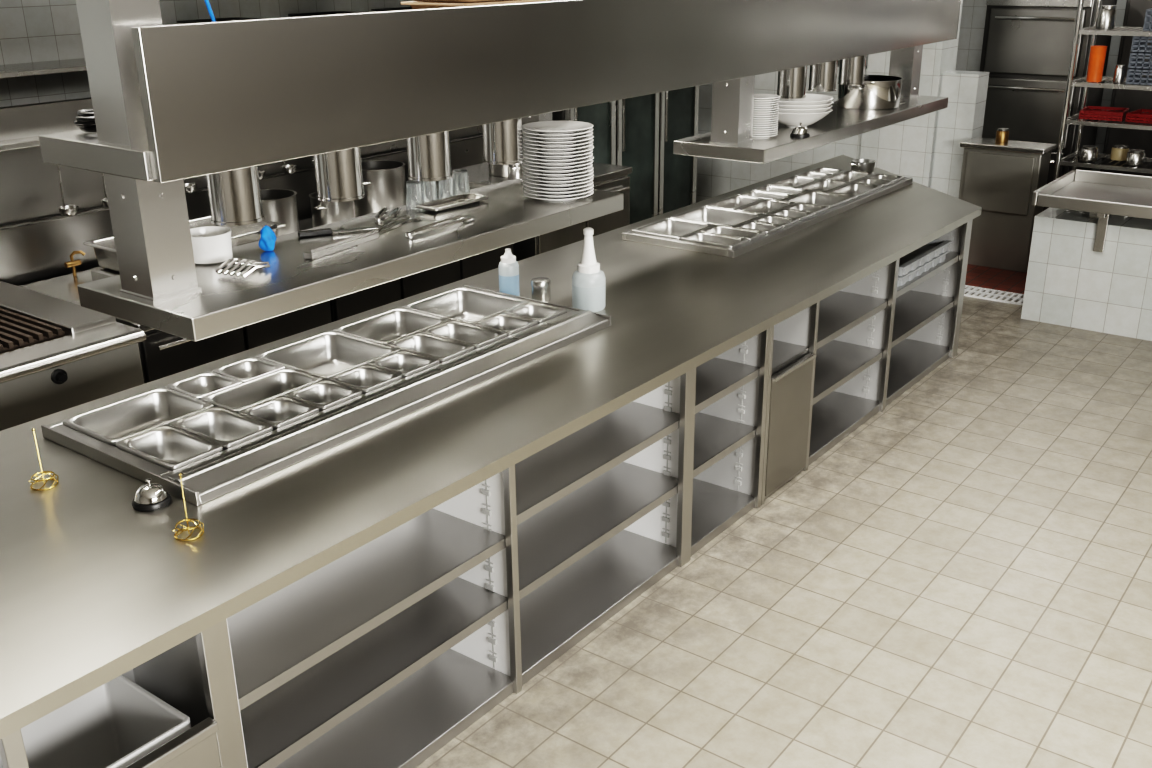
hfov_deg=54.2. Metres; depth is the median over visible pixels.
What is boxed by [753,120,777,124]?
plate
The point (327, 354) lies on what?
pan
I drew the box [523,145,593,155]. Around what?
dinner plate
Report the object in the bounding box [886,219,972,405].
base cabinet
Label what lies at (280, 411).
pan
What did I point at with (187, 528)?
holder
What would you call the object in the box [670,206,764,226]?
pan
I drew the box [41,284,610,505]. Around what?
rail
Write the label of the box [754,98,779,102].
plate
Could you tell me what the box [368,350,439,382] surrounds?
pan
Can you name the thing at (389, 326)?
pan
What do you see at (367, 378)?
pan
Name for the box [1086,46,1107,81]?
container
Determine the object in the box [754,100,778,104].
plate
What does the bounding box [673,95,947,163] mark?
shelf
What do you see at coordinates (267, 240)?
cleaning cloth
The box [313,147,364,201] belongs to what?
heat lamp
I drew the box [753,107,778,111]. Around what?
plate
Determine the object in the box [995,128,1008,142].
cup
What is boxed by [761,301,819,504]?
base cabinet
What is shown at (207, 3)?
power cable
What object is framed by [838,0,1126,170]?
wall
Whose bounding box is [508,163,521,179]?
storage jar
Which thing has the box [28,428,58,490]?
holder
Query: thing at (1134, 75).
crate
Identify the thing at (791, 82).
heat lamp
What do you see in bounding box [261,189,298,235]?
stock pot
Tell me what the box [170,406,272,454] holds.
pan
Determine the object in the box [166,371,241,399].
pan
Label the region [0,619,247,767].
base cabinet
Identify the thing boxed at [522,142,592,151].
dinner plate
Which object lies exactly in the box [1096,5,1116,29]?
steel canister
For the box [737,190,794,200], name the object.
pan
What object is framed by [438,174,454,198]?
glass tumbler
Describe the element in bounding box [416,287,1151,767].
floor
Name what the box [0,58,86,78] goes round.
wall shelf
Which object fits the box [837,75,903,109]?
cooking pot
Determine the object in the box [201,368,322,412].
pan
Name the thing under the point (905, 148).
wall
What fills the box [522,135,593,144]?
dinner plate
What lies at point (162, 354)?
oven range
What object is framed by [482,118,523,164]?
heat lamp
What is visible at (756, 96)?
plate
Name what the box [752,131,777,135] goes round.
plate
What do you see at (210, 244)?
jug
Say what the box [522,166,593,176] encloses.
dinner plate
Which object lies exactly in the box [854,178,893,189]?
pan
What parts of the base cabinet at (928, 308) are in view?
panel, post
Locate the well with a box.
[622,175,912,257]
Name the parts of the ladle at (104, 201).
handle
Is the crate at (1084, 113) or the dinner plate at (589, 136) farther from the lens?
the crate at (1084, 113)
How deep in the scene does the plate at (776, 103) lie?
5.87 m
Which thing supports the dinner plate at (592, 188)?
on the dinner plate at (591, 192)
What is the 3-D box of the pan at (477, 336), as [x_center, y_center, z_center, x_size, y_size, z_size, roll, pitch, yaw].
[-0.437,-0.152,4.425,0.298,0.111,0.184,15,26,35]
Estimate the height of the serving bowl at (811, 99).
0.096 m
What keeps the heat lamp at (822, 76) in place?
hanging from the gantry
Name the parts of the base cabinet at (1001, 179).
door, lid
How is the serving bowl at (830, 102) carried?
on the serving bowl at (794, 111)
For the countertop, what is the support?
on the base cabinet at (928, 308)
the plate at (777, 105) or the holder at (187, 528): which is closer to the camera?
the holder at (187, 528)
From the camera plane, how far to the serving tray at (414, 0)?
4.13 m
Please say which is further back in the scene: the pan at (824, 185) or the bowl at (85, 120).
the pan at (824, 185)
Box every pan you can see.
[63,387,213,452]
[116,425,222,470]
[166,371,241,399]
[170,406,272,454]
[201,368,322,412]
[212,357,284,382]
[239,396,318,434]
[255,331,399,379]
[285,379,361,415]
[328,364,401,398]
[333,307,449,344]
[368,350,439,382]
[387,332,473,367]
[402,287,528,324]
[422,320,506,351]
[474,313,536,339]
[504,302,565,327]
[631,217,713,239]
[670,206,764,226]
[681,231,748,247]
[700,225,765,244]
[705,195,763,209]
[735,221,782,235]
[736,199,795,214]
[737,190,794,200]
[752,185,808,195]
[752,214,798,229]
[767,176,819,187]
[769,209,813,223]
[783,190,855,210]
[784,203,828,216]
[794,171,832,178]
[797,179,850,191]
[808,167,844,174]
[823,170,874,182]
[828,182,881,199]
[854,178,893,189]
[866,173,904,183]
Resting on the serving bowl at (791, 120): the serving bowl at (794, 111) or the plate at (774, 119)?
the serving bowl at (794, 111)
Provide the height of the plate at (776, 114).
0.022 m
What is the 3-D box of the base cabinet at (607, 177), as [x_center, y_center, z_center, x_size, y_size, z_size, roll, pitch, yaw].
[-0.270,-0.849,7.266,0.929,1.050,0.960,15,26,35]
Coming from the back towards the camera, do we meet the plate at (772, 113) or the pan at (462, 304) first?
the plate at (772, 113)
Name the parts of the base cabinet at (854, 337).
shelf, shelf, panel, post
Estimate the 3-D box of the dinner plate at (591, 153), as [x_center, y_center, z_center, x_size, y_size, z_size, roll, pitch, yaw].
[-0.076,-0.916,4.532,0.290,0.022,0.290,15,26,35]
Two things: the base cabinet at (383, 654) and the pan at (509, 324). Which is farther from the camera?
the pan at (509, 324)
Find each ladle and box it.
[57,165,78,216]
[101,173,108,208]
[183,179,196,193]
[259,170,265,179]
[281,161,296,174]
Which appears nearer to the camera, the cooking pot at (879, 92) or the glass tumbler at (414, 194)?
the glass tumbler at (414, 194)
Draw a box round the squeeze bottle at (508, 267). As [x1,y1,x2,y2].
[498,248,519,295]
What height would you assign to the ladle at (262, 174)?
0.342 m
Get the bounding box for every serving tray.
[401,0,550,8]
[414,0,500,1]
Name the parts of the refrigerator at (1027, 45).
handle, door, door, handle, control panel, door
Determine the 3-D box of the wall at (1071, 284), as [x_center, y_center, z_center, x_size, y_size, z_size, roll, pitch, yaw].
[4.580,-0.608,6.986,3.120,0.700,1.150,15,26,35]
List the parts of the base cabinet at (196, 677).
post, panel, panel, drawer, post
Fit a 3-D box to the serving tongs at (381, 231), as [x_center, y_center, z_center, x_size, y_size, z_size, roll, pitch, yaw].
[-0.659,-0.582,4.106,0.072,0.020,0.344,6,22,16]
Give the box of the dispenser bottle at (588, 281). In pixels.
[572,227,605,311]
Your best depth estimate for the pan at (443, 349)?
4.34 m
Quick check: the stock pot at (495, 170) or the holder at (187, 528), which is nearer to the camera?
the holder at (187, 528)
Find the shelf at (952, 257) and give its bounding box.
[896,251,959,297]
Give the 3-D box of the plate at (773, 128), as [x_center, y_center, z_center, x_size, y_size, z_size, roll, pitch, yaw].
[0.975,-1.356,5.979,0.196,0.022,0.196,15,26,35]
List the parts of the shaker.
lid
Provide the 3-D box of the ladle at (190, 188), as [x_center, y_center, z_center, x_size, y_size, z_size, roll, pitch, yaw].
[-2.012,-1.147,5.783,0.090,0.342,0.090,-3,21,-7]
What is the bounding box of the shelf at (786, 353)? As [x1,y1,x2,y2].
[771,340,808,375]
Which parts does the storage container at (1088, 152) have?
lid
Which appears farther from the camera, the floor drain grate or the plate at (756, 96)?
the floor drain grate
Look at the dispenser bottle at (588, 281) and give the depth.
4.76 m
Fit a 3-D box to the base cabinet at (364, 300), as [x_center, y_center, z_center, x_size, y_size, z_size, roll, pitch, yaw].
[-1.153,-0.441,6.439,1.029,0.900,1.390,15,26,35]
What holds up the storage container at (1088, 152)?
on the wire shelf rack
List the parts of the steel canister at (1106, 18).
lid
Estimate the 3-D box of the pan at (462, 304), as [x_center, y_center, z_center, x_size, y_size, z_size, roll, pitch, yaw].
[-0.467,-0.287,4.779,0.399,0.111,0.374,15,26,35]
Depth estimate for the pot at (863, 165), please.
7.61 m
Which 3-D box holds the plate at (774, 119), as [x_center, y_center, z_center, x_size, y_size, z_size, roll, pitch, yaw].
[0.974,-1.399,5.963,0.196,0.022,0.196,15,26,35]
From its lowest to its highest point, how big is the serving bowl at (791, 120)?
0.096 m
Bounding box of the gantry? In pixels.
[39,0,960,341]
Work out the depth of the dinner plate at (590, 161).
4.49 m
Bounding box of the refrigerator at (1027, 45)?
[980,0,1116,210]
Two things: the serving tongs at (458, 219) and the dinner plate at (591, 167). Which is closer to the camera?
the serving tongs at (458, 219)
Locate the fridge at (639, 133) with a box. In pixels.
[551,0,698,223]
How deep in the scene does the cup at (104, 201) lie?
5.48 m
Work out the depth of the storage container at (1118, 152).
8.32 m
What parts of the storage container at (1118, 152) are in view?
lid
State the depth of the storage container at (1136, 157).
8.13 m
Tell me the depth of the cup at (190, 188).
5.81 m
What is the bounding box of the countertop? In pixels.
[0,155,981,739]
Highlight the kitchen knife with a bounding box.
[297,226,381,237]
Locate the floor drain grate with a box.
[964,285,1023,305]
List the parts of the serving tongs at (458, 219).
arm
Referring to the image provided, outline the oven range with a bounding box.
[19,269,330,383]
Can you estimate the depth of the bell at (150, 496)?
3.13 m
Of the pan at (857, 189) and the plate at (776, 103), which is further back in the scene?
the pan at (857, 189)
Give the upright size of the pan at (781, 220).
0.111 m
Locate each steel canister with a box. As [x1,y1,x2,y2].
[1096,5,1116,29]
[1113,65,1125,82]
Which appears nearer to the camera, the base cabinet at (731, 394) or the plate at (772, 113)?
the base cabinet at (731, 394)
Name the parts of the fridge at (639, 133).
handle, door, glass pane, handle, door, glass pane, handle, door, glass pane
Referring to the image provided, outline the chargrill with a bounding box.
[0,281,145,430]
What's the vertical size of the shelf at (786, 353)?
0.034 m
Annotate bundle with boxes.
[216,258,269,277]
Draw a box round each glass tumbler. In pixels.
[406,180,423,208]
[421,181,437,201]
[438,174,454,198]
[453,169,469,194]
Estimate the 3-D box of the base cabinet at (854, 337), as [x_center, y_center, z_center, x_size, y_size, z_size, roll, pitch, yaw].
[1.205,-0.173,5.738,0.475,0.854,0.926,15,26,35]
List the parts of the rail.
panel, rail, rail, rail, rail, rail, rail, rail, rail, rail, panel, rail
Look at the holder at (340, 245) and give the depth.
3.80 m
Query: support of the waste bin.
on the base cabinet at (196, 677)
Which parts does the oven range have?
handle, door, door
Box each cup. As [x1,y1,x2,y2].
[58,205,78,216]
[101,198,108,208]
[184,183,196,193]
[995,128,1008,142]
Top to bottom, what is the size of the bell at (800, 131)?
0.074 m
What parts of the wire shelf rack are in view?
post, post, shelf, shelf, shelf, shelf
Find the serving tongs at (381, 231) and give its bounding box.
[378,215,423,236]
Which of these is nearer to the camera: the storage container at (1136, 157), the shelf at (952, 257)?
the shelf at (952, 257)
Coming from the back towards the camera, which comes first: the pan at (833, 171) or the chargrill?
the pan at (833, 171)
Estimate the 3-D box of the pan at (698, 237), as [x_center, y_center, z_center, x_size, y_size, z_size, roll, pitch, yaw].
[0.715,-0.700,5.818,0.308,0.111,0.184,15,26,35]
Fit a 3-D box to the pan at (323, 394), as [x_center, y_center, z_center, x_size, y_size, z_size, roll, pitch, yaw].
[-0.855,0.080,3.834,0.197,0.111,0.184,15,26,35]
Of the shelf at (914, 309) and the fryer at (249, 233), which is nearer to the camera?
the fryer at (249, 233)
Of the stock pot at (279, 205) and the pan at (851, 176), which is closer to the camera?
the stock pot at (279, 205)
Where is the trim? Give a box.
[965,264,1026,293]
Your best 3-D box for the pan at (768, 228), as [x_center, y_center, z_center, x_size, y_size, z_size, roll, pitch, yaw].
[0.985,-0.799,6.069,0.204,0.111,0.184,15,26,35]
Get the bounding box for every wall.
[0,0,413,106]
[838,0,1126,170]
[860,0,962,186]
[1021,207,1151,340]
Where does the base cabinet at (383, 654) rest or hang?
on the floor
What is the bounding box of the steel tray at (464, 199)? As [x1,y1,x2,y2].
[416,193,487,210]
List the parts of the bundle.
tong arm, tong arm, tong arm, tong arm, tong arm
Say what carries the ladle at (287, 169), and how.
hanging from the backsplash
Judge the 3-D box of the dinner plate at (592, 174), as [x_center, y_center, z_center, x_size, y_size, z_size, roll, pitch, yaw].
[-0.071,-0.838,4.563,0.290,0.022,0.290,15,26,35]
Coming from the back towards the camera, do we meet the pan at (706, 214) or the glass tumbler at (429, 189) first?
the pan at (706, 214)
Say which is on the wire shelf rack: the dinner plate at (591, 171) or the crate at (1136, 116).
the crate at (1136, 116)
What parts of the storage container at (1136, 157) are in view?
lid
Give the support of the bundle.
on the gantry
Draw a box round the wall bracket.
[1093,213,1109,251]
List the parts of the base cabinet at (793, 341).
post, door, panel, handle, post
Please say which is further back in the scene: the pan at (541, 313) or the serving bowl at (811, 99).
the serving bowl at (811, 99)
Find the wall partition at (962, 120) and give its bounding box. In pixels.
[696,64,988,202]
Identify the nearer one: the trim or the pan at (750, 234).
the pan at (750, 234)
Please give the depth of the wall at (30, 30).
6.01 m
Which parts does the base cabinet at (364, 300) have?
door, door, door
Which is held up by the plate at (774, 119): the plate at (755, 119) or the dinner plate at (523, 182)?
the plate at (755, 119)
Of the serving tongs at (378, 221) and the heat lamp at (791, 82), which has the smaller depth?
the serving tongs at (378, 221)
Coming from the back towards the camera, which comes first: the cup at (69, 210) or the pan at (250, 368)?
the cup at (69, 210)
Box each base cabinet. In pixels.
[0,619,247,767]
[227,464,521,767]
[299,216,513,321]
[436,162,631,260]
[515,368,695,684]
[691,327,770,555]
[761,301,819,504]
[808,258,899,465]
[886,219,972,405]
[958,137,1055,271]
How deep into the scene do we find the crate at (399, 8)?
7.66 m
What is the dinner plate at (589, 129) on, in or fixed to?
on the dinner plate at (591, 132)
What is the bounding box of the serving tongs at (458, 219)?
[405,215,475,238]
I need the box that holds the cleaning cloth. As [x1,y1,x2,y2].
[259,225,275,250]
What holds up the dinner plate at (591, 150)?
on the dinner plate at (591, 153)
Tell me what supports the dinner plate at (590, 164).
on the dinner plate at (591, 167)
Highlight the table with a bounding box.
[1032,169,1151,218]
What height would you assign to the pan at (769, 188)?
0.111 m
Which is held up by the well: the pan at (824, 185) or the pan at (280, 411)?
the pan at (824, 185)
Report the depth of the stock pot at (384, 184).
6.51 m
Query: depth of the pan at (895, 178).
7.36 m
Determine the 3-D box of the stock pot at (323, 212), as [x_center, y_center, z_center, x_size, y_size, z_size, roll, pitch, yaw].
[-1.366,-0.975,6.322,0.251,0.183,0.251,-10,23,-23]
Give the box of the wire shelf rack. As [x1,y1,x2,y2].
[1053,0,1151,180]
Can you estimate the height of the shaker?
0.099 m
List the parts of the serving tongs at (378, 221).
arm, arm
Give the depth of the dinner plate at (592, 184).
4.52 m
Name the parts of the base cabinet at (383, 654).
panel, shelf, shelf, panel, post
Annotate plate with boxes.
[521,163,592,172]
[522,121,592,133]
[522,128,593,137]
[522,131,592,140]
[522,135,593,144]
[522,139,593,148]
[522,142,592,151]
[522,160,592,169]
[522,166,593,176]
[522,170,593,179]
[522,177,592,186]
[522,181,592,190]
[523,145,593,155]
[523,149,592,158]
[523,152,592,162]
[523,156,593,165]
[523,173,593,183]
[523,183,593,193]
[523,187,593,197]
[523,191,593,200]
[752,127,777,131]
[752,129,777,133]
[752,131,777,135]
[752,133,777,138]
[753,104,778,108]
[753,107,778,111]
[753,109,778,113]
[753,111,778,115]
[753,113,778,117]
[753,115,778,120]
[753,118,777,122]
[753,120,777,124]
[753,122,777,126]
[753,124,777,129]
[754,94,779,99]
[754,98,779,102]
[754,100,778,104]
[754,102,778,106]
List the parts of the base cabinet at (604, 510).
shelf, shelf, panel, post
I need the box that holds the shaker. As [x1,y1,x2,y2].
[531,277,550,301]
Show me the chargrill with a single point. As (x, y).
(57, 355)
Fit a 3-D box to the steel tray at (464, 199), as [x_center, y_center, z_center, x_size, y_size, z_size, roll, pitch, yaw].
[-0.489,-0.718,4.456,0.120,0.021,0.300,16,27,37]
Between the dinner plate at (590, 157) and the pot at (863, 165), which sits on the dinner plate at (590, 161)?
the dinner plate at (590, 157)
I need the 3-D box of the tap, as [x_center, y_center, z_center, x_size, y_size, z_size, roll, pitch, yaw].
[-2.402,-0.579,5.405,0.061,0.123,0.087,15,26,35]
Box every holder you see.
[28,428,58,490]
[172,473,203,540]
[303,229,378,259]
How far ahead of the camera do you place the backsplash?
5.46 m
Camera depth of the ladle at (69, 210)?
5.32 m
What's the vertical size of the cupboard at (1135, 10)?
2.000 m
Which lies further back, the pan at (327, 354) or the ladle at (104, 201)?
the ladle at (104, 201)
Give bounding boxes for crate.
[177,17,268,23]
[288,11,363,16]
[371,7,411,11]
[1079,106,1128,120]
[1125,68,1151,84]
[1125,109,1151,123]
[1128,52,1151,68]
[1131,36,1151,51]
[1143,8,1151,30]
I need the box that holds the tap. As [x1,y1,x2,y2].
[64,250,84,275]
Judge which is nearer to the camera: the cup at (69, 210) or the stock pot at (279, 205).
the cup at (69, 210)
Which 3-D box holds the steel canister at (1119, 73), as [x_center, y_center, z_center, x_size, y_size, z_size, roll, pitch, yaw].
[3.891,-2.221,8.051,0.071,0.120,0.071,15,26,35]
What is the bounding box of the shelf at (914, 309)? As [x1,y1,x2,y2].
[891,290,953,347]
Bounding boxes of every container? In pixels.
[1079,145,1097,160]
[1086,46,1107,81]
[1110,145,1128,160]
[1125,149,1144,165]
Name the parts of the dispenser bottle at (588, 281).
spout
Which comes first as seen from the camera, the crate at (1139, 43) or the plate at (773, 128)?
the plate at (773, 128)
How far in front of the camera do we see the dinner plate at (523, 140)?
4.46 m
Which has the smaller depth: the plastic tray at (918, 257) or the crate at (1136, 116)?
the plastic tray at (918, 257)
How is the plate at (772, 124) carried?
on the plate at (776, 125)
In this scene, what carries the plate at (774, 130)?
on the plate at (771, 133)
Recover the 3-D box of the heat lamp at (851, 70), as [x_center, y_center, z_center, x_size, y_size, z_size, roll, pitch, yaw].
[1.669,-1.911,6.787,0.162,0.192,0.162,15,26,35]
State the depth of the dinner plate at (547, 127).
4.53 m
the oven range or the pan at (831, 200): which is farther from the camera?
the pan at (831, 200)
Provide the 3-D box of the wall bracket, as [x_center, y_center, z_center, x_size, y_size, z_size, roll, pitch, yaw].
[3.284,-0.953,7.047,0.060,0.268,0.119,15,26,35]
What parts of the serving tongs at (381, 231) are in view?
arm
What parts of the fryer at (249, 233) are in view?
handle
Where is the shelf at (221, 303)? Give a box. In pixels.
[77,179,622,341]
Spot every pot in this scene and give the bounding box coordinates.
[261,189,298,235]
[309,192,354,227]
[354,160,405,216]
[489,164,507,176]
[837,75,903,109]
[851,159,875,172]
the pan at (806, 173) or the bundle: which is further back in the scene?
the pan at (806, 173)
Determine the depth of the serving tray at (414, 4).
4.17 m
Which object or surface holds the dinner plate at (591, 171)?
on the dinner plate at (592, 174)
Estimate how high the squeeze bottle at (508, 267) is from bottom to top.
0.223 m
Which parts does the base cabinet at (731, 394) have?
shelf, panel, shelf, post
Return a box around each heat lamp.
[206,166,264,225]
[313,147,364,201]
[406,131,451,180]
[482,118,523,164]
[777,66,806,98]
[808,60,837,91]
[838,55,866,84]
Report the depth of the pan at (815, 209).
6.52 m
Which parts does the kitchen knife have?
handle, blade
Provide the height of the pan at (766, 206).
0.111 m
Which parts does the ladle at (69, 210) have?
handle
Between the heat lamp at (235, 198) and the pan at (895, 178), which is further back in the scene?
the pan at (895, 178)
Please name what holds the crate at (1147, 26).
on the wire shelf rack
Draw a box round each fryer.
[83,236,119,280]
[189,215,285,246]
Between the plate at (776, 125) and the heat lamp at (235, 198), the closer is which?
the heat lamp at (235, 198)
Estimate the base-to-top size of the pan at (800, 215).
0.111 m
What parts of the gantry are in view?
post, post, panel, post, post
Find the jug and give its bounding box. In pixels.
[190,226,232,264]
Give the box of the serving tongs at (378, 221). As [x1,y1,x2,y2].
[375,207,400,224]
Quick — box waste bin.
[0,675,190,767]
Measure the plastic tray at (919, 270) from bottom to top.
0.052 m
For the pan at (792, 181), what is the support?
in the well
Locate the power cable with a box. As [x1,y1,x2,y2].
[204,0,215,21]
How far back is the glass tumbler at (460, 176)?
4.62 m
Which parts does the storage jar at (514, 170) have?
lid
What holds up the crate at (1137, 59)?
on the crate at (1134, 75)
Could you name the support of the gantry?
hanging from the ceiling
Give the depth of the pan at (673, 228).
6.18 m
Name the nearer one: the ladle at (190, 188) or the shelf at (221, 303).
the shelf at (221, 303)
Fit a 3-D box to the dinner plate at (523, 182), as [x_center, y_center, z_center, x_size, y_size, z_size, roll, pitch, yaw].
[-0.075,-0.811,4.571,0.290,0.022,0.290,15,26,35]
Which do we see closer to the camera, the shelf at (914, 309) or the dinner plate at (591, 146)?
the dinner plate at (591, 146)
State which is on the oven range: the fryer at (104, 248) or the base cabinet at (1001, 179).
the fryer at (104, 248)
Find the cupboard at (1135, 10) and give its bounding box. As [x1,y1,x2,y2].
[1100,0,1151,175]
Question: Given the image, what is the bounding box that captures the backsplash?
[0,97,482,285]
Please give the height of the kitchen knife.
0.020 m
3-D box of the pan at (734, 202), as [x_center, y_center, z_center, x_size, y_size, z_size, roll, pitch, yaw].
[0.938,-1.024,6.656,0.204,0.111,0.373,15,26,35]
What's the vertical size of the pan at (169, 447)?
0.111 m
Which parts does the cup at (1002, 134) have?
lid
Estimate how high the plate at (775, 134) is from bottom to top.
0.022 m
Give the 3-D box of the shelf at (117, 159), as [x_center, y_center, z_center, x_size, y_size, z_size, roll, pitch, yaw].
[0.461,-1.533,5.455,0.540,0.080,6.095,15,26,35]
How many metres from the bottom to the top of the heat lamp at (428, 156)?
0.192 m
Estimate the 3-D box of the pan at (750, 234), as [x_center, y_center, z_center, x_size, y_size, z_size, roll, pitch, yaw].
[0.829,-0.755,5.958,0.308,0.111,0.184,15,26,35]
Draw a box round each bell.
[132,479,171,510]
[790,122,809,137]
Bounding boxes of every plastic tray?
[897,251,949,286]
[898,239,951,275]
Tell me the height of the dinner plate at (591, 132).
0.022 m
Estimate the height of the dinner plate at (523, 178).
0.022 m
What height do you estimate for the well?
0.109 m
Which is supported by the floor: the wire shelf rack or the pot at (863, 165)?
the wire shelf rack
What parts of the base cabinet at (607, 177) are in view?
door, door, handle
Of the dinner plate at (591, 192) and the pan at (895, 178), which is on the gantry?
the dinner plate at (591, 192)
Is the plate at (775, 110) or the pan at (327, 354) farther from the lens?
the plate at (775, 110)
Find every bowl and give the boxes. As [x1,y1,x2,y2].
[74,109,96,131]
[775,94,833,105]
[777,108,832,127]
[778,101,832,108]
[778,105,832,113]
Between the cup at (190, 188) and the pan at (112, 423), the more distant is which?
the cup at (190, 188)
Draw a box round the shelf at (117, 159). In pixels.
[39,130,152,180]
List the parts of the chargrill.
knob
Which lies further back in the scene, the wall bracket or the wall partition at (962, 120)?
the wall partition at (962, 120)
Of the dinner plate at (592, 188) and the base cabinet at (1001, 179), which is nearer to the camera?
the dinner plate at (592, 188)
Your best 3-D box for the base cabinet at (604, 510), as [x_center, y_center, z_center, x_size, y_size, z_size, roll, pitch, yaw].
[-0.048,0.432,4.198,0.475,0.854,1.076,15,26,35]

